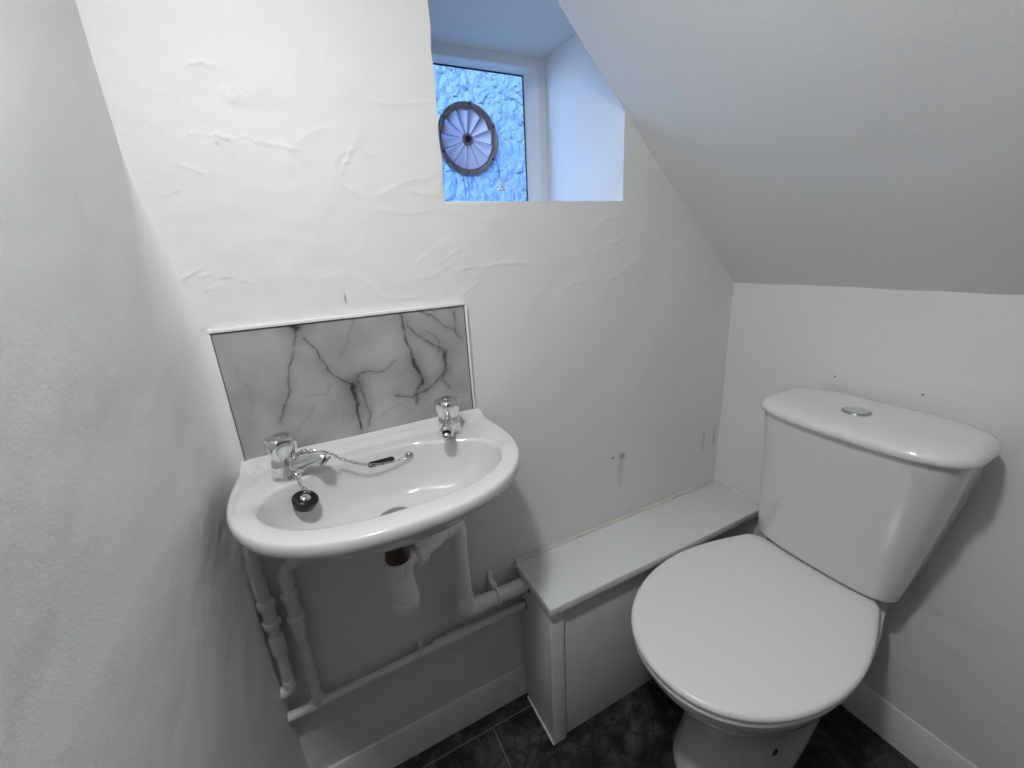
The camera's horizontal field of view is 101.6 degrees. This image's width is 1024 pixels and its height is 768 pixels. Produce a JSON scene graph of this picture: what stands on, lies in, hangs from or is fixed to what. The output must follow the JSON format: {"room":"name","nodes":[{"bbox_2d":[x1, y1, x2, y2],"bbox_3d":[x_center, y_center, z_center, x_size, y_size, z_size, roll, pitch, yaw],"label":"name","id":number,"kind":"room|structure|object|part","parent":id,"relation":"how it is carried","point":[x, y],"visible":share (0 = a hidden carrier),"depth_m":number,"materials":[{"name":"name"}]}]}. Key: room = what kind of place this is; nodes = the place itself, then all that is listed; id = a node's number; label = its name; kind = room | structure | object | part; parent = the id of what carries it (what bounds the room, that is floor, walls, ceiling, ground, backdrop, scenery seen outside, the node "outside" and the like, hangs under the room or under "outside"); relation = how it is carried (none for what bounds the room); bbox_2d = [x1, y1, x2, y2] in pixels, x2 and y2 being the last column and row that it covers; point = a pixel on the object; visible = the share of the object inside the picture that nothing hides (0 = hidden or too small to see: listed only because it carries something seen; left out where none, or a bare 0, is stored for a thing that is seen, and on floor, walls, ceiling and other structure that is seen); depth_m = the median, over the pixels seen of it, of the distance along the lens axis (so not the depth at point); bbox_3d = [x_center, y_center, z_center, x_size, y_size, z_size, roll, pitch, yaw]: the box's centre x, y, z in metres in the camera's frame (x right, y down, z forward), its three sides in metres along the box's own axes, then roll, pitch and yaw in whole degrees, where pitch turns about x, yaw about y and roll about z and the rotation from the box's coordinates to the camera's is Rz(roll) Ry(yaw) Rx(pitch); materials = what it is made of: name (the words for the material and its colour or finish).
{"room":"bathroom","nodes":[
{"label":"bathroom","id":0,"kind":"room"},
{"bbox_2d":[0,0,307,767],"bbox_3d":[-0.142,0.173,0.000,0.035,2.110,1.522,-12,19,-25],"label":"wall","id":1,"kind":"structure","parent":0,"point":[132,634],"depth_m":0.37,"materials":[{"name":"white paint"}]},
{"bbox_2d":[76,0,733,767],"bbox_3d":[-0.011,-0.165,1.037,1.291,2.110,0.316,-12,19,-25],"label":"wall","id":2,"kind":"structure","parent":0,"point":[284,157],"depth_m":0.85,"materials":[{"name":"paint"}]},
{"bbox_2d":[243,547,296,699],"bbox_3d":[-0.416,0.399,0.760,0.151,0.441,0.036,-6,18,-10],"label":"pipe","id":3,"kind":"object","parent":2,"relation":"attached to","point":[266,603],"visible":0.56,"depth_m":0.76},
{"bbox_2d":[207,302,475,461],"bbox_3d":[-0.271,-0.011,0.759,0.420,0.231,0.014,-12,19,-25],"label":"backsplash","id":4,"kind":"structure","parent":2,"relation":"attached to","point":[323,379],"depth_m":0.74,"materials":[{"name":"grey stone"}]},
{"bbox_2d":[226,407,519,560],"bbox_3d":[-0.192,0.192,0.682,0.452,0.138,0.313,-12,19,-25],"label":"basin","id":5,"kind":"object","parent":2,"relation":"attached to","point":[360,511],"visible":0.95,"depth_m":0.69,"materials":[{"name":"white glazed ceramic"}]},
{"bbox_2d":[264,431,330,482],"bbox_3d":[-0.340,0.113,0.667,0.099,0.073,0.049,-3,18,2],"label":"tap","id":6,"kind":"object","parent":5,"relation":"attached to","point":[281,446],"visible":0.99,"depth_m":0.66,"materials":[{"name":"silver metal"}]},
{"bbox_3d":[-0.329,0.125,0.670,0.072,0.037,0.030,-3,18,2],"label":"spout","id":7,"kind":"part","parent":6,"relation":"part of","materials":[{"name":"silver metal"}]},
{"bbox_2d":[291,448,413,511],"bbox_3d":[-0.272,0.133,0.711,0.048,0.088,0.210,14,24,42],"label":"plug","id":8,"kind":"object","parent":6,"relation":"hanging from","point":[306,500],"visible":1,"depth_m":0.66,"materials":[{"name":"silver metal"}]},
{"bbox_2d":[380,507,406,515],"bbox_3d":[-0.198,0.229,0.711,0.061,0.007,0.061,-12,19,-25],"label":"outlet","id":9,"kind":"object","parent":5,"relation":"attached to","point":[383,510],"depth_m":0.73,"materials":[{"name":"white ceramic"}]},
{"bbox_2d":[434,395,462,437],"bbox_3d":[-0.119,0.067,0.772,0.049,0.073,0.099,-5,18,-4],"label":"tap","id":10,"kind":"object","parent":5,"relation":"on","point":[447,407],"visible":1,"depth_m":0.78,"materials":[{"name":"silver metal"}]},
{"bbox_3d":[-0.117,0.083,0.766,0.030,0.037,0.072,-5,18,-4],"label":"spout","id":11,"kind":"part","parent":10,"relation":"part of","materials":[{"name":"silver metal"}]},
{"bbox_2d":[384,520,528,617],"bbox_3d":[-0.104,0.381,0.891,0.343,0.343,0.083,-19,23,-39],"label":"pipe","id":12,"kind":"object","parent":5,"relation":"attached to","point":[404,597],"visible":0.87,"depth_m":0.85,"materials":[{"name":"white plastic"}]},
{"bbox_2d":[385,546,409,565],"bbox_3d":[-0.208,0.287,0.748,0.044,0.066,0.044,-12,19,-25],"label":"washer","id":13,"kind":"object","parent":12,"relation":"in","point":[399,557],"depth_m":0.74,"materials":[{"name":"brown metal"}]},
{"bbox_2d":[408,530,448,566],"bbox_3d":[-0.168,0.313,0.815,0.137,0.054,0.098,-12,19,-25],"label":"outlet","id":14,"kind":"object","parent":12,"relation":"attached to","point":[419,553],"depth_m":0.78,"materials":[{"name":"white plastic"}]},
{"bbox_2d":[277,559,525,722],"bbox_3d":[-0.228,0.415,0.878,0.578,0.448,0.054,-11,19,-22],"label":"pipe","id":15,"kind":"object","parent":2,"relation":"attached to","point":[290,595],"visible":0.81,"depth_m":0.85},
{"bbox_2d":[327,663,526,767],"bbox_3d":[-0.205,0.877,1.053,0.555,0.118,0.015,-12,19,-25],"label":"baseboard","id":16,"kind":"structure","parent":2,"relation":"attached to","point":[411,740],"depth_m":1.05,"materials":[{"name":"white paint"}]},
{"bbox_2d":[431,40,547,201],"bbox_3d":[-0.101,-0.628,1.069,0.511,0.475,0.050,-12,19,-25],"label":"window","id":17,"kind":"structure","parent":2,"relation":"in","point":[509,87],"depth_m":1.09,"materials":[{"name":"blue glass"}]},
{"bbox_2d":[438,101,505,196],"bbox_3d":[-0.106,-0.592,1.078,0.178,0.239,0.038,-12,19,-25],"label":"ventilator","id":18,"kind":"object","parent":17,"relation":"attached to","point":[473,154],"visible":0.98,"depth_m":1.07,"materials":[{"name":"grey plastic"}]},
{"bbox_3d":[-0.152,-0.640,1.049,0.059,0.040,0.014,-12,19,-25],"label":"blade","id":19,"kind":"part","parent":18,"relation":"part of","materials":[{"name":"white plastic"}]},
{"bbox_3d":[-0.151,-0.611,1.057,0.058,0.033,0.014,-12,19,-25],"label":"blade","id":20,"kind":"part","parent":18,"relation":"part of","materials":[{"name":"white plastic"}]},
{"bbox_3d":[-0.146,-0.592,1.064,0.057,0.049,0.012,-10,19,-19],"label":"blade","id":21,"kind":"part","parent":18,"relation":"part of","materials":[{"name":"white plastic"}]},
{"bbox_3d":[-0.145,-0.655,1.049,0.050,0.056,0.011,-14,20,-29],"label":"blade","id":22,"kind":"part","parent":18,"relation":"part of","materials":[{"name":"white plastic"}]},
{"bbox_3d":[-0.133,-0.585,1.074,0.041,0.059,0.009,-9,18,-16],"label":"blade","id":23,"kind":"part","parent":18,"relation":"part of","materials":[{"name":"white plastic"}]},
{"bbox_3d":[-0.124,-0.663,1.055,0.005,0.058,0.036,13,24,41],"label":"blade","id":24,"kind":"part","parent":18,"relation":"part of","materials":[{"name":"white plastic"}]},
{"bbox_3d":[-0.106,-0.589,1.085,0.036,0.058,0.005,-5,18,-5],"label":"blade","id":25,"kind":"part","parent":18,"relation":"part of","materials":[{"name":"white plastic"}]},
{"bbox_3d":[-0.098,-0.668,1.069,0.041,0.059,0.009,-15,21,-33],"label":"blade","id":26,"kind":"part","parent":18,"relation":"part of","materials":[{"name":"white plastic"}]},
{"bbox_3d":[-0.088,-0.598,1.096,0.050,0.056,0.011,-10,19,-20],"label":"blade","id":27,"kind":"part","parent":18,"relation":"part of","materials":[{"name":"white plastic"}]},
{"bbox_3d":[-0.084,-0.661,1.077,0.057,0.049,0.012,-14,20,-30],"label":"blade","id":28,"kind":"part","parent":18,"relation":"part of","materials":[{"name":"white plastic"}]},
{"bbox_3d":[-0.080,-0.613,1.095,0.059,0.040,0.014,-12,19,-25],"label":"blade","id":29,"kind":"part","parent":18,"relation":"part of","materials":[{"name":"white plastic"}]},
{"bbox_3d":[-0.080,-0.642,1.086,0.058,0.033,0.014,-12,19,-25],"label":"blade","id":30,"kind":"part","parent":18,"relation":"part of","materials":[{"name":"white plastic"}]},
{"bbox_3d":[-0.116,-0.629,1.072,0.350,0.321,0.004,-12,19,-25],"label":"pane","id":31,"kind":"part","parent":17,"relation":"part of","materials":[{"name":"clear glass"}]},
{"bbox_2d":[394,678,918,767],"bbox_3d":[0.455,1.033,0.573,1.351,0.001,1.600,-12,19,-25],"label":"floor","id":32,"kind":"structure","parent":0,"point":[637,730],"depth_m":1.04,"materials":[{"name":"tile"}]},
{"bbox_2d":[515,479,758,745],"bbox_3d":[0.382,0.607,1.177,0.725,0.455,0.192,-12,19,-25],"label":"pipe boxing","id":33,"kind":"object","parent":32,"relation":"on","point":[582,657],"visible":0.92,"depth_m":1.05,"materials":[{"name":"white laminate"}]},
{"bbox_3d":[0.067,0.680,1.051,0.012,0.422,0.136,-12,19,-25],"label":"panel","id":34,"kind":"part","parent":33,"relation":"part of","materials":[{"name":"white wood"}]},
{"bbox_3d":[0.108,0.697,0.992,0.036,0.422,0.014,-12,19,-25],"label":"corner trim","id":35,"kind":"part","parent":33,"relation":"part of","materials":[{"name":"white paint"}]},
{"bbox_3d":[0.423,0.629,1.146,0.676,0.421,0.010,-12,19,-25],"label":"panel","id":36,"kind":"part","parent":33,"relation":"part of","materials":[{"name":"white wood"}]},
{"bbox_2d":[631,387,1001,767],"bbox_3d":[0.538,0.484,0.886,0.609,0.846,0.421,-13,20,-27],"label":"toilet","id":37,"kind":"object","parent":32,"relation":"on","point":[757,639],"visible":1,"depth_m":0.82,"materials":[{"name":"white glazed ceramic"},{"name":"white plastic"},{"name":"chrome metal"}]},
{"bbox_3d":[0.486,0.496,0.879,0.502,0.019,0.378,-13,20,-27],"label":"seat","id":38,"kind":"part","parent":37,"relation":"part of","materials":[{"name":"white plastic"}]},
{"bbox_3d":[0.487,0.477,0.874,0.513,0.016,0.385,-13,20,-27],"label":"lid","id":39,"kind":"part","parent":37,"relation":"part of","materials":[{"name":"white plastic"}]},
{"bbox_3d":[0.693,0.069,0.825,0.224,0.027,0.362,-13,20,-27],"label":"cistern lid","id":40,"kind":"part","parent":37,"relation":"part of","materials":[{"name":"white ceramic"}]},
{"bbox_2d":[559,0,1023,294],"bbox_3d":[0.685,-0.513,0.248,0.582,1.026,1.500,-12,19,-25],"label":"ceiling","id":41,"kind":"structure","parent":0,"point":[876,144],"depth_m":0.67,"materials":[{"name":"white paint"}]},
{"bbox_2d":[714,283,1023,767],"bbox_3d":[0.976,0.314,0.641,0.004,1.330,1.540,-12,19,-25],"label":"wall","id":42,"kind":"structure","parent":0,"point":[949,655],"depth_m":0.86,"materials":[{"name":"paint"}]},
{"bbox_2d":[841,682,977,767],"bbox_3d":[1.048,0.895,0.759,0.028,0.124,1.350,-12,19,-25],"label":"baseboard","id":43,"kind":"structure","parent":42,"relation":"attached to","point":[921,747],"depth_m":0.98,"materials":[{"name":"white paint"}]}
]}

